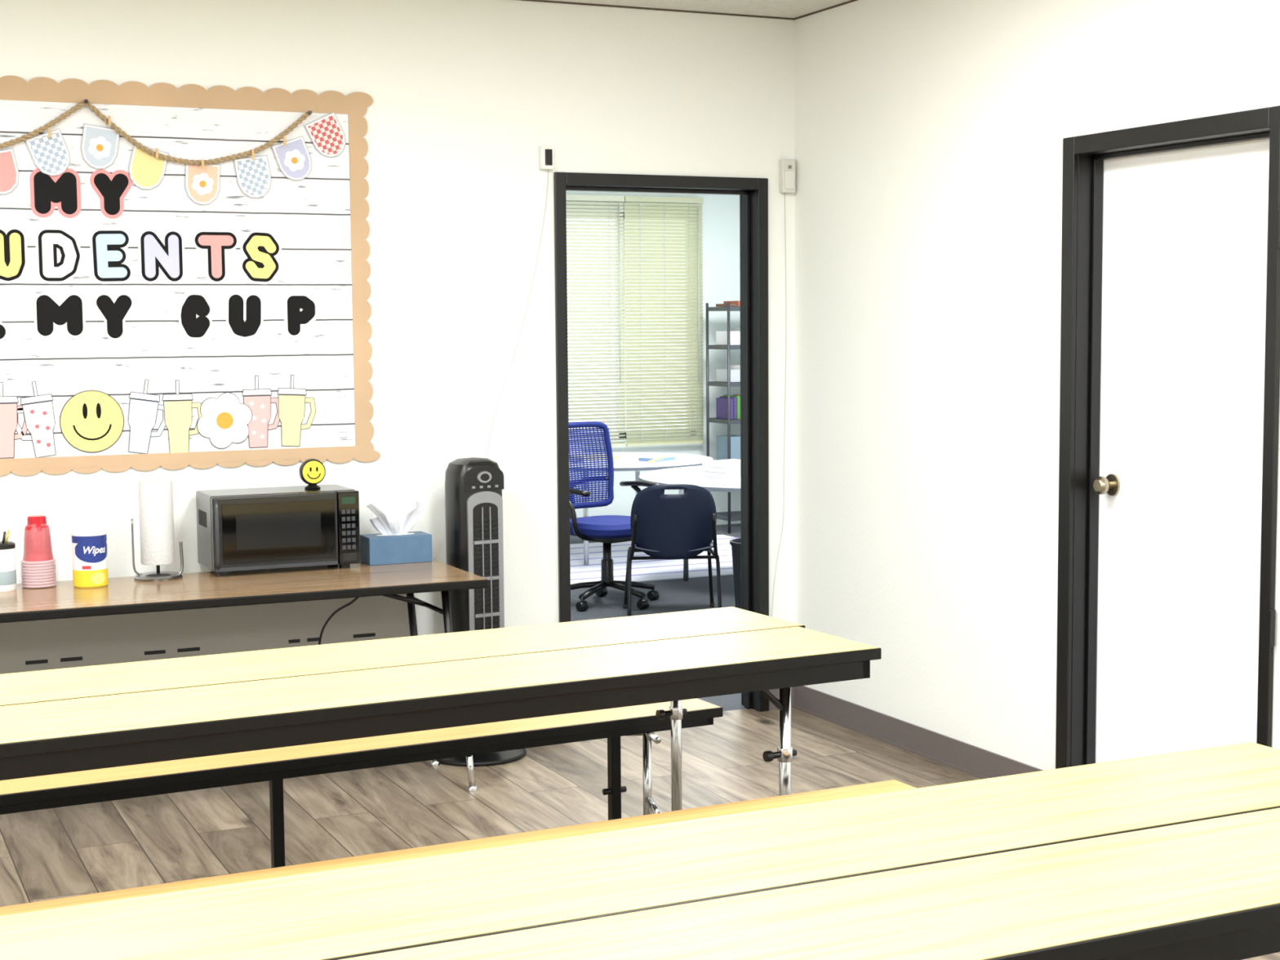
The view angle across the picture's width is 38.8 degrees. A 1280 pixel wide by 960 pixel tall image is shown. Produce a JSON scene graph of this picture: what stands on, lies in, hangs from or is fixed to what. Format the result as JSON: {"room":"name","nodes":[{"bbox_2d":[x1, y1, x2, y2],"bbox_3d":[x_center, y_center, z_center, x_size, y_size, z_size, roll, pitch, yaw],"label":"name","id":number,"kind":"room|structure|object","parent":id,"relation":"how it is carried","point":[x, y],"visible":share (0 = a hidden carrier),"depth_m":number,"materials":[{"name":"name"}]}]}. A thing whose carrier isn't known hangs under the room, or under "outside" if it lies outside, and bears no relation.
{"room":"school cafeteria","nodes":[
{"label":"school cafeteria","id":0,"kind":"room"},
{"bbox_2d":[0,0,795,635],"bbox_3d":[-0.959,-0.370,6.511,10.440,2.707,0.120,-3,5,-25],"label":"wall","id":1,"kind":"structure","parent":0,"point":[466,95],"depth_m":6.57,"materials":[{"name":"white paint"}]},
{"bbox_2d":[0,75,380,476],"bbox_3d":[-2.274,-0.645,5.784,2.980,1.294,0.048,-3,5,-25],"label":"bulletin board","id":2,"kind":"object","parent":1,"relation":"attached to","point":[184,271],"visible":1,"depth_m":6.13,"materials":[{"name":"paper"}]},
{"bbox_2d":[0,404,17,457],"bbox_3d":[-2.077,-0.160,5.933,0.092,0.175,0.001,-3,5,-25],"label":"cup","id":3,"kind":"object","parent":2,"relation":"on","point":[8,412],"depth_m":5.94,"materials":[{"name":"pink paper"}]},
{"bbox_2d":[22,401,55,457],"bbox_3d":[-1.974,-0.166,5.980,0.098,0.183,0.001,-3,5,-25],"label":"cup","id":4,"kind":"object","parent":2,"relation":"on","point":[38,417],"depth_m":5.98,"materials":[{"name":"white paper"}]},
{"bbox_2d":[88,136,111,159],"bbox_3d":[-1.778,-1.093,5.988,0.074,0.075,0.001,-3,5,-25],"label":"flower","id":5,"kind":"object","parent":2,"relation":"on","point":[99,147],"depth_m":5.99,"materials":[{"name":"white paper"}]},
{"bbox_2d":[96,144,103,151],"bbox_3d":[-1.778,-1.093,5.987,0.023,0.023,0.001,-3,5,-25],"label":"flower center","id":6,"kind":"object","parent":2,"relation":"on","point":[99,147],"depth_m":5.99,"materials":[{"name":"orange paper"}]},
{"bbox_2d":[128,399,158,453],"bbox_3d":[-1.669,-0.181,6.120,0.101,0.184,0.001,-3,5,-25],"label":"cup","id":7,"kind":"object","parent":2,"relation":"on","point":[143,414],"depth_m":6.12,"materials":[{"name":"white paper"}]},
{"bbox_2d":[164,400,191,453],"bbox_3d":[-1.564,-0.180,6.169,0.092,0.175,0.001,-3,5,-25],"label":"cup","id":8,"kind":"object","parent":2,"relation":"on","point":[177,414],"depth_m":6.17,"materials":[{"name":"yellow paper"}]},
{"bbox_2d":[199,180,206,187],"bbox_3d":[-1.474,-0.998,6.136,0.023,0.023,0.001,-3,5,-25],"label":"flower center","id":9,"kind":"object","parent":2,"relation":"on","point":[202,184],"depth_m":6.14,"materials":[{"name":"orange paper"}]},
{"bbox_2d":[191,173,213,195],"bbox_3d":[-1.474,-0.998,6.136,0.074,0.075,0.001,-3,5,-25],"label":"flower","id":10,"kind":"object","parent":2,"relation":"on","point":[202,184],"depth_m":6.14,"materials":[{"name":"white paper"}]},
{"bbox_2d":[197,392,252,448],"bbox_3d":[-1.422,-0.204,6.231,0.187,0.189,0.001,-3,5,-25],"label":"flower","id":11,"kind":"object","parent":2,"relation":"on","point":[224,420],"depth_m":6.23,"materials":[{"name":"white paper"}]},
{"bbox_2d":[216,412,233,428],"bbox_3d":[-1.422,-0.204,6.230,0.058,0.058,0.001,-3,5,-25],"label":"flower center","id":12,"kind":"object","parent":2,"relation":"on","point":[224,420],"depth_m":6.23,"materials":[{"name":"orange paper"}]},
{"bbox_2d":[244,395,270,447],"bbox_3d":[-1.319,-0.201,6.281,0.092,0.175,0.001,-3,5,-25],"label":"cup","id":13,"kind":"object","parent":2,"relation":"on","point":[256,408],"depth_m":6.28,"materials":[{"name":"pink paper"}]},
{"bbox_2d":[279,395,305,445],"bbox_3d":[-1.210,-0.207,6.331,0.094,0.179,0.001,-3,5,-25],"label":"cup","id":14,"kind":"object","parent":2,"relation":"on","point":[291,407],"depth_m":6.33,"materials":[{"name":"yellow paper"}]},
{"bbox_2d":[291,156,297,164],"bbox_3d":[-1.188,-1.099,6.260,0.023,0.023,0.001,-3,5,-25],"label":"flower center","id":15,"kind":"object","parent":2,"relation":"on","point":[294,159],"depth_m":6.26,"materials":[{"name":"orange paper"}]},
{"bbox_2d":[284,149,305,171],"bbox_3d":[-1.188,-1.099,6.260,0.074,0.075,0.001,-3,5,-25],"label":"flower","id":16,"kind":"object","parent":2,"relation":"on","point":[294,159],"depth_m":6.26,"materials":[{"name":"white paper"}]},
{"bbox_2d":[0,593,410,674],"bbox_3d":[-1.775,0.708,6.107,2.088,0.640,0.086,-3,5,-25],"label":"heater","id":17,"kind":"object","parent":1,"relation":"attached to","point":[90,641],"visible":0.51,"depth_m":6.17,"materials":[{"name":"grey"}]},
{"bbox_2d":[486,169,548,457],"bbox_3d":[-0.451,-0.585,6.659,0.268,1.100,0.003,-3,5,-25],"label":"wire","id":18,"kind":"object","parent":1,"relation":"attached to","point":[548,170],"visible":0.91,"depth_m":6.67,"materials":[{"name":"grey"}]},
{"bbox_2d":[538,146,554,169],"bbox_3d":[-0.341,-1.176,6.644,0.049,0.084,0.036,-3,5,-25],"label":"sensor","id":19,"kind":"object","parent":1,"relation":"attached to","point":[546,162],"visible":1,"depth_m":6.63,"materials":[{"name":"white plastic"}]},
{"bbox_2d":[553,172,768,711],"bbox_3d":[0.097,-0.107,6.946,0.889,2.090,0.018,-3,5,-25],"label":"door frame","id":20,"kind":"structure","parent":1,"relation":"in","point":[561,180],"depth_m":6.82,"materials":[{"name":"black paint"}]},
{"bbox_2d":[565,185,757,711],"bbox_3d":[0.068,-0.095,7.010,0.826,2.056,0.119,-3,5,-25],"label":"frame jamb","id":21,"kind":"object","parent":1,"relation":"attached to","point":[749,472],"visible":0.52,"depth_m":7.14,"materials":[{"name":"black metal"}]},
{"bbox_2d":[771,193,786,617],"bbox_3d":[0.544,-0.151,7.157,0.073,1.935,0.003,-3,5,-25],"label":"wire","id":22,"kind":"object","parent":1,"relation":"attached to","point":[784,193],"visible":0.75,"depth_m":7.16,"materials":[{"name":"grey"}]},
{"bbox_2d":[768,686,794,710],"bbox_3d":[-2.465,1.006,5.855,6.800,0.100,0.008,-3,5,-25],"label":"baseboard","id":23,"kind":"structure","parent":1,"relation":"attached to","point":[775,691],"depth_m":7.23,"materials":[{"name":"grey rubber"}]},
{"bbox_2d":[778,159,795,193],"bbox_3d":[0.574,-1.180,7.066,0.059,0.130,0.040,-3,5,-25],"label":"wall thermostat","id":24,"kind":"object","parent":1,"relation":"attached to","point":[787,166],"visible":1,"depth_m":7.05,"materials":[{"name":"white plastic"}]},
{"bbox_2d":[0,707,1279,959],"bbox_3d":[-0.514,1.451,1.683,7.060,0.100,9.380,-3,5,-25],"label":"floor","id":25,"kind":"structure","parent":0,"point":[108,846],"depth_m":5.84,"materials":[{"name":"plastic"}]},
{"bbox_2d":[0,559,488,791],"bbox_3d":[-1.447,0.693,5.818,1.830,0.715,0.613,-3,5,-25],"label":"folding table","id":26,"kind":"object","parent":25,"relation":"on","point":[206,589],"visible":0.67,"depth_m":5.75,"materials":[{"name":"brown wood"}]},
{"bbox_2d":[0,529,16,591],"bbox_3d":[-2.011,0.253,5.720,0.094,0.186,0.094,-3,5,-25],"label":"utensil canister","id":27,"kind":"object","parent":26,"relation":"on","point":[7,548],"visible":1,"depth_m":5.69,"materials":[{"name":"white plastic"}]},
{"bbox_2d":[20,515,56,587],"bbox_3d":[-1.917,0.227,5.791,0.122,0.226,0.123,-3,5,-25],"label":"plastic cups","id":28,"kind":"object","parent":26,"relation":"on","point":[38,568],"visible":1,"depth_m":5.75,"materials":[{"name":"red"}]},
{"bbox_2d":[26,515,46,525],"bbox_3d":[-1.917,0.129,5.782,0.060,0.029,0.060,-3,5,-25],"label":"cup","id":29,"kind":"object","parent":28,"relation":"on","point":[33,520],"depth_m":5.76,"materials":[{"name":"red plastic"}]},
{"bbox_2d":[70,524,108,587],"bbox_3d":[-1.752,0.241,5.795,0.112,0.193,0.112,-3,5,-25],"label":"wipes canister","id":30,"kind":"object","parent":26,"relation":"on","point":[89,541],"visible":1,"depth_m":5.75,"materials":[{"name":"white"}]},
{"bbox_2d":[130,479,183,581],"bbox_3d":[-1.581,0.162,5.952,0.163,0.322,0.156,-3,5,-25],"label":"paper towel holder","id":31,"kind":"object","parent":26,"relation":"on","point":[155,495],"visible":1,"depth_m":5.91,"materials":[{"name":"white paper"}]},
{"bbox_2d":[195,458,359,575],"bbox_3d":[-1.228,0.116,6.171,0.495,0.370,0.292,-3,5,-25],"label":"microwave","id":32,"kind":"object","parent":26,"relation":"on","point":[261,528],"depth_m":6.07,"materials":[{"name":"black metal"}]},
{"bbox_2d":[360,497,431,565],"bbox_3d":[-0.847,0.175,6.331,0.231,0.219,0.120,-3,5,-25],"label":"tissue box","id":33,"kind":"object","parent":26,"relation":"on","point":[394,544],"visible":1,"depth_m":6.30,"materials":[{"name":"blue cardboard"}]},
{"bbox_2d":[0,697,723,867],"bbox_3d":[-0.870,0.918,4.740,2.400,0.443,0.349,-3,6,-28],"label":"bench","id":34,"kind":"object","parent":25,"relation":"on","point":[275,765],"visible":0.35,"depth_m":4.74,"materials":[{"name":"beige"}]},
{"bbox_2d":[0,606,881,811],"bbox_3d":[-0.656,0.809,4.180,2.462,0.752,0.736,-3,6,-28],"label":"table","id":35,"kind":"object","parent":25,"relation":"on","point":[58,721],"visible":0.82,"depth_m":4.07,"materials":[{"name":"beige laminate"}]},
{"bbox_2d":[0,779,917,915],"bbox_3d":[-0.387,1.004,3.701,2.400,0.443,0.329,-3,6,-26],"label":"bench","id":36,"kind":"object","parent":25,"relation":"on","point":[891,785],"visible":0.12,"depth_m":3.84,"materials":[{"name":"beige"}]},
{"bbox_2d":[437,457,526,766],"bbox_3d":[-0.585,0.453,6.465,0.350,1.069,0.350,-3,6,-32],"label":"tower fan","id":37,"kind":"object","parent":25,"relation":"on","point":[473,486],"visible":0.53,"depth_m":6.37,"materials":[{"name":"black plastic"}]},
{"bbox_2d":[472,502,500,630],"bbox_3d":[-0.535,0.476,6.386,0.096,0.797,0.020,-3,5,-25],"label":"grille","id":38,"kind":"object","parent":37,"relation":"attached to","point":[486,516],"depth_m":6.37,"materials":[{"name":"black plastic"}]},
{"bbox_2d":[0,742,1279,959],"bbox_3d":[0.190,0.945,2.599,2.500,0.740,0.747,-3,5,-25],"label":"table","id":39,"kind":"object","parent":25,"relation":"on","point":[1175,855],"visible":1,"depth_m":2.55,"materials":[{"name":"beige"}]},
{"bbox_2d":[565,191,740,524],"bbox_3d":[-1.525,-0.911,12.836,6.140,2.707,0.120,-3,5,-25],"label":"wall","id":40,"kind":"structure","parent":0,"point":[721,212],"depth_m":13.70,"materials":[{"name":"white paint"}]},
{"bbox_2d":[565,194,626,447],"bbox_3d":[-0.931,-1.119,12.965,1.805,1.830,0.054,-3,5,-25],"label":"window blind","id":41,"kind":"object","parent":40,"relation":"attached to","point":[568,197],"visible":0.3,"depth_m":13.25,"materials":[{"name":"white plastic"}]},
{"bbox_2d":[566,211,695,439],"bbox_3d":[-0.676,-1.112,13.208,2.370,1.670,0.050,-3,5,-25],"label":"frame","id":42,"kind":"object","parent":40,"relation":"attached to","point":[625,433],"visible":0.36,"depth_m":13.46,"materials":[{"name":"white plastic"}]},
{"bbox_2d":[623,195,704,446],"bbox_3d":[0.184,-1.173,13.478,0.638,1.830,0.054,-3,5,-25],"label":"window blind","id":43,"kind":"object","parent":40,"relation":"attached to","point":[684,273],"visible":1,"depth_m":13.48,"materials":[{"name":"yellow"}]},
{"bbox_2d":[569,523,746,711],"bbox_3d":[-0.268,0.709,10.270,6.140,0.100,6.060,-3,5,-25],"label":"floor","id":44,"kind":"structure","parent":0,"point":[676,595],"depth_m":10.13,"materials":[{"name":"grey carpet"}]},
{"bbox_2d":[568,421,660,611],"bbox_3d":[-0.188,0.187,9.963,0.613,0.990,0.634,-5,7,-45],"label":"office chair","id":45,"kind":"object","parent":44,"relation":"on","point":[607,530],"visible":0.69,"depth_m":10.10,"materials":[{"name":"blue fabric"}]},
{"bbox_2d":[569,534,737,584],"bbox_3d":[-0.397,0.533,11.671,3.050,0.012,1.850,-3,5,-25],"label":"area rug","id":46,"kind":"object","parent":44,"relation":"on","point":[653,570],"visible":0.23,"depth_m":11.52,"materials":[{"name":"white carpet"}]},
{"bbox_2d":[568,452,713,565],"bbox_3d":[-0.178,0.181,11.937,1.324,0.638,1.324,-3,5,-25],"label":"round table","id":47,"kind":"object","parent":46,"relation":"on","point":[628,461],"visible":0.31,"depth_m":11.53,"materials":[{"name":"white laminate"}]},
{"bbox_2d":[569,444,584,454],"bbox_3d":[-0.488,-0.180,11.929,0.235,0.088,0.200,-2,5,-13],"label":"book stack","id":48,"kind":"object","parent":47,"relation":"on","point":[573,445],"visible":0.11,"depth_m":11.85,"materials":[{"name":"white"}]},
{"bbox_2d":[568,453,619,463],"bbox_3d":[-0.295,-0.136,11.692,0.261,0.039,0.200,-3,6,-30],"label":"book stack","id":49,"kind":"object","parent":47,"relation":"on","point":[615,459],"visible":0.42,"depth_m":11.65,"materials":[{"name":"white"}]},
{"bbox_2d":[568,453,617,460],"bbox_3d":[-0.300,-0.146,11.688,0.249,0.019,0.200,-3,6,-30],"label":"book","id":50,"kind":"object","parent":49,"relation":"on","point":[615,457],"depth_m":11.66,"materials":[{"name":"yellow paper"}]},
{"bbox_2d":[573,458,619,463],"bbox_3d":[-0.293,-0.126,11.693,0.258,0.019,0.200,-3,6,-30],"label":"book","id":51,"kind":"object","parent":49,"relation":"on","point":[614,460],"depth_m":11.62,"materials":[{"name":"white paper"}]},
{"bbox_2d":[638,453,675,462],"bbox_3d":[0.109,-0.146,11.770,0.150,0.039,0.200,3,6,36],"label":"book stack","id":52,"kind":"object","parent":47,"relation":"on","point":[646,457],"visible":0.84,"depth_m":11.71,"materials":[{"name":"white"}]},
{"bbox_2d":[638,453,674,458],"bbox_3d":[0.105,-0.155,11.764,0.150,0.019,0.188,3,6,36],"label":"book","id":53,"kind":"object","parent":52,"relation":"on","point":[654,455],"depth_m":11.72,"materials":[{"name":"white paper"}]},
{"bbox_2d":[638,457,675,462],"bbox_3d":[0.109,-0.136,11.771,0.150,0.019,0.200,3,6,36],"label":"book","id":54,"kind":"object","parent":52,"relation":"on","point":[640,459],"depth_m":11.71,"materials":[{"name":"blue paper"}]},
{"bbox_2d":[648,455,666,462],"bbox_3d":[0.109,-0.132,11.519,0.151,0.042,0.016,-5,7,-44],"label":"pen","id":55,"kind":"object","parent":47,"relation":"on","point":[663,456],"visible":1,"depth_m":11.51,"materials":[{"name":"yellow"}]},
{"bbox_2d":[622,484,721,616],"bbox_3d":[0.166,0.356,9.570,0.496,0.716,0.524,-1,5,-3],"label":"chair","id":56,"kind":"object","parent":44,"relation":"on","point":[664,526],"visible":0.92,"depth_m":9.35,"materials":[{"name":"blue"}]},
{"bbox_2d":[638,466,740,581],"bbox_3d":[0.846,0.292,10.631,1.704,0.650,1.704,-3,5,-25],"label":"round table","id":57,"kind":"object","parent":44,"relation":"on","point":[693,475],"visible":0.14,"depth_m":10.38,"materials":[{"name":"white laminate"}]},
{"bbox_2d":[702,458,740,478],"bbox_3d":[0.511,-0.066,10.521,0.247,0.088,0.180,-5,7,-42],"label":"book stack","id":58,"kind":"object","parent":57,"relation":"on","point":[722,468],"visible":0.7,"depth_m":10.44,"materials":[{"name":"white paper"}]},
{"bbox_2d":[702,458,740,467],"bbox_3d":[0.510,-0.096,10.518,0.247,0.028,0.180,-5,7,-42],"label":"book","id":59,"kind":"object","parent":58,"relation":"on","point":[731,463],"depth_m":10.45,"materials":[{"name":"white paper"}]},
{"bbox_2d":[702,466,740,472],"bbox_3d":[0.511,-0.066,10.521,0.235,0.028,0.180,-5,7,-42],"label":"book","id":60,"kind":"object","parent":58,"relation":"on","point":[706,468],"depth_m":10.43,"materials":[{"name":"white paper"}]},
{"bbox_2d":[702,471,740,478],"bbox_3d":[0.510,-0.036,10.523,0.237,0.028,0.180,-5,7,-42],"label":"book","id":61,"kind":"object","parent":58,"relation":"on","point":[712,474],"depth_m":10.42,"materials":[{"name":"white paper"}]},
{"bbox_2d":[706,302,740,533],"bbox_3d":[0.856,-0.472,13.501,0.642,1.680,0.362,-3,5,-25],"label":"wire shelf","id":62,"kind":"object","parent":44,"relation":"on","point":[729,516],"visible":0.38,"depth_m":13.29,"materials":[{"name":"grey metal"}]},
{"bbox_2d":[715,300,740,460],"bbox_3d":[0.841,-0.725,13.446,0.508,1.190,0.230,-3,5,-25],"label":"box","id":63,"kind":"object","parent":62,"relation":"on","point":[735,333],"visible":0.41,"depth_m":13.31,"materials":[{"name":"white"}]},
{"bbox_2d":[715,394,740,419],"bbox_3d":[0.864,-0.547,13.471,0.556,0.170,0.230,-3,5,-25],"label":"books","id":64,"kind":"object","parent":62,"relation":"on","point":[722,402],"visible":0.23,"depth_m":13.31,"materials":[{"name":"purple paper"}]},
{"bbox_2d":[729,537,741,608],"bbox_3d":[0.600,0.525,9.143,0.296,0.445,0.296,-3,5,-25],"label":"trash can","id":65,"kind":"object","parent":44,"relation":"on","point":[735,544],"visible":0.09,"depth_m":9.08,"materials":[{"name":"grey plastic"}]},
{"bbox_2d":[546,0,850,17],"bbox_3d":[-0.274,-1.645,4.888,10.440,0.100,15.440,-3,5,-25],"label":"ceiling","id":66,"kind":"structure","parent":0,"point":[775,8],"depth_m":6.74,"materials":[{"name":"paint"}]},
{"bbox_2d":[739,195,743,705],"bbox_3d":[0.040,-0.117,7.071,0.889,2.090,0.018,-3,5,-25],"label":"frame face","id":67,"kind":"object","parent":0,"point":[740,196],"depth_m":7.22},
{"bbox_2d":[794,0,1279,770],"bbox_3d":[2.603,-0.099,3.034,0.140,2.707,9.200,-3,5,-25],"label":"wall","id":68,"kind":"structure","parent":0,"point":[929,135],"depth_m":6.18,"materials":[{"name":"white paint"}]},
{"bbox_2d":[518,0,857,20],"bbox_3d":[-0.558,-1.295,1.469,6.800,0.006,9.200,-3,5,-25],"label":"trim","id":69,"kind":"structure","parent":68,"relation":"attached to","point":[541,1],"depth_m":6.80,"materials":[{"name":"brown"}]},
{"bbox_2d":[792,685,1043,779],"bbox_3d":[2.545,1.203,3.110,0.014,0.100,9.192,-3,5,-25],"label":"baseboard","id":70,"kind":"structure","parent":68,"relation":"attached to","point":[967,758],"depth_m":6.52,"materials":[{"name":"grey rubber"}]},
{"bbox_2d":[1055,105,1279,768],"bbox_3d":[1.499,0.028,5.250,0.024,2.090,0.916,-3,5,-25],"label":"door frame","id":71,"kind":"structure","parent":68,"relation":"in","point":[1268,117],"depth_m":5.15,"materials":[{"name":"black paint"}]},
{"bbox_2d":[1095,138,1269,763],"bbox_3d":[1.609,0.048,5.300,0.040,2.024,0.805,-3,5,-25],"label":"door","id":72,"kind":"structure","parent":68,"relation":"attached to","point":[1184,233],"depth_m":5.30,"materials":[{"name":"white paint"}]},
{"bbox_2d":[1093,473,1119,495],"bbox_3d":[1.425,0.016,5.576,0.062,0.068,0.068,-3,5,-25],"label":"handle","id":73,"kind":"object","parent":72,"relation":"attached to","point":[1110,484],"visible":1,"depth_m":5.56,"materials":[{"name":"gold metal"}]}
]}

